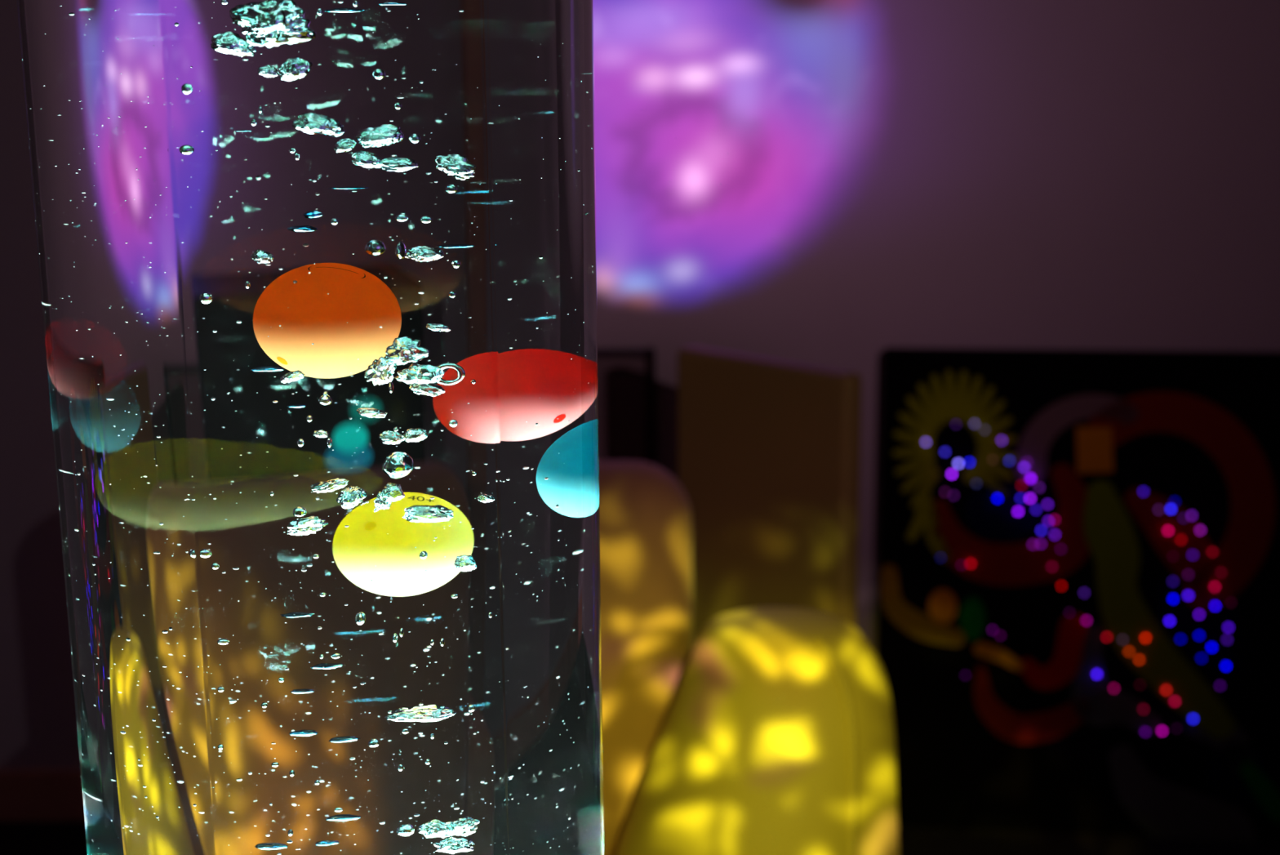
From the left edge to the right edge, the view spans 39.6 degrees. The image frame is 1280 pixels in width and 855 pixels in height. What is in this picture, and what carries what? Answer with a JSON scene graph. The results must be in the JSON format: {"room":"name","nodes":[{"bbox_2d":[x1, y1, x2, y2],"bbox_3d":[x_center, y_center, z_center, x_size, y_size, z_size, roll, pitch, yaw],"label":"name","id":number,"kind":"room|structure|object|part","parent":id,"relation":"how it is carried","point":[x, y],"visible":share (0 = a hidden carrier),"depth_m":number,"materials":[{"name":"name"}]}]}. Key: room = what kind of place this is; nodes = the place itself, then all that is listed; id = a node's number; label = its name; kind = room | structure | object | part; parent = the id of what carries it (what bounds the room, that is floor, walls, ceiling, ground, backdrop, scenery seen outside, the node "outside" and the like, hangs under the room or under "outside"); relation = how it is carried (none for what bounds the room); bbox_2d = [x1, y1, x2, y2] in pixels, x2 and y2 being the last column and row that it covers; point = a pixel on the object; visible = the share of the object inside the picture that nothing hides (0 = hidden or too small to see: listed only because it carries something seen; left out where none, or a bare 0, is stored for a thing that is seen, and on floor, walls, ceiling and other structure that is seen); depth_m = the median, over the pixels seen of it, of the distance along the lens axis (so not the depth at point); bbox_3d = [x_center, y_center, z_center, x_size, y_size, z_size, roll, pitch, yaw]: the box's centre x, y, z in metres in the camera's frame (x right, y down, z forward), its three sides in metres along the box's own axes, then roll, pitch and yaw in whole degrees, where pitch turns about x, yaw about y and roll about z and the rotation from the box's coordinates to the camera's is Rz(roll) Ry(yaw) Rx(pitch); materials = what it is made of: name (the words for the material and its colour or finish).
{"room":"sensory room","nodes":[
{"label":"sensory room","id":0,"kind":"room"},
{"bbox_2d":[0,0,831,768],"bbox_3d":[-1.139,-0.592,3.094,2.930,2.700,0.100,0,13,0],"label":"wall","id":1,"kind":"structure","parent":0,"point":[712,117],"depth_m":3.10,"materials":[{"name":"paint"}]},
{"bbox_2d":[0,768,84,821],"bbox_3d":[-1.125,0.688,3.325,2.900,0.100,0.018,0,13,0],"label":"baseboard","id":2,"kind":"structure","parent":1,"relation":"attached to","point":[25,794],"depth_m":3.32,"materials":[{"name":"brown wood"}]},
{"bbox_2d":[597,346,656,464],"bbox_3d":[-0.218,0.258,3.205,0.496,0.810,0.030,0,13,0],"label":"panel","id":3,"kind":"object","parent":1,"relation":"attached to","point":[626,377],"visible":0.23,"depth_m":3.13,"materials":[{"name":"black"}]},
{"bbox_2d":[0,820,1279,854],"bbox_3d":[0.210,1.339,0.869,5.800,0.100,5.300,0,13,0],"label":"floor","id":4,"kind":"structure","parent":0,"point":[16,837],"depth_m":3.22,"materials":[{"name":"carpet"}]},
{"bbox_2d":[16,0,604,854],"bbox_3d":[-0.112,0.325,0.737,0.350,1.941,0.350,0,13,0],"label":"tube","id":5,"kind":"object","parent":4,"relation":"on","point":[317,278],"visible":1,"depth_m":0.58,"materials":[{"name":"plastic"}]},
{"bbox_2d":[599,460,693,854],"bbox_3d":[-0.317,0.451,2.504,0.770,0.915,0.555,0,13,0],"label":"bean bag chair","id":6,"kind":"object","parent":4,"relation":"on","point":[646,525],"visible":0.23,"depth_m":2.18,"materials":[{"name":"fabric"}]},
{"bbox_2d":[614,606,899,854],"bbox_3d":[0.109,0.614,2.006,0.414,0.812,0.392,0,13,0],"label":"bean bag chair","id":7,"kind":"object","parent":4,"relation":"on","point":[777,735],"visible":1,"depth_m":1.87,"materials":[{"name":"yellow fabric"}]},
{"bbox_2d":[677,345,862,647],"bbox_3d":[0.185,0.378,2.672,0.040,0.977,0.331,-13,18,-43],"label":"play mat","id":8,"kind":"object","parent":4,"relation":"on","point":[769,449],"visible":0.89,"depth_m":2.57,"materials":[{"name":"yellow plastic"}]},
{"bbox_2d":[825,0,1279,653],"bbox_3d":[1.666,-0.582,2.957,2.685,2.700,0.100,1,13,6],"label":"wall","id":9,"kind":"structure","parent":0,"point":[1101,175],"depth_m":3.04,"materials":[{"name":"paint"}]},
{"bbox_2d":[876,347,1279,841],"bbox_3d":[1.051,0.344,3.145,1.248,0.963,0.058,1,13,6],"label":"picture","id":10,"kind":"object","parent":9,"relation":"attached to","point":[1078,617],"visible":0.99,"depth_m":3.14,"materials":[{"name":"black fabric"}]},
{"bbox_3d":[0.918,0.323,3.134,0.283,0.471,0.006,1,13,6],"label":"green stem","id":11,"kind":"part","parent":10,"relation":"part of","materials":[{"name":"fabric"}]}
]}

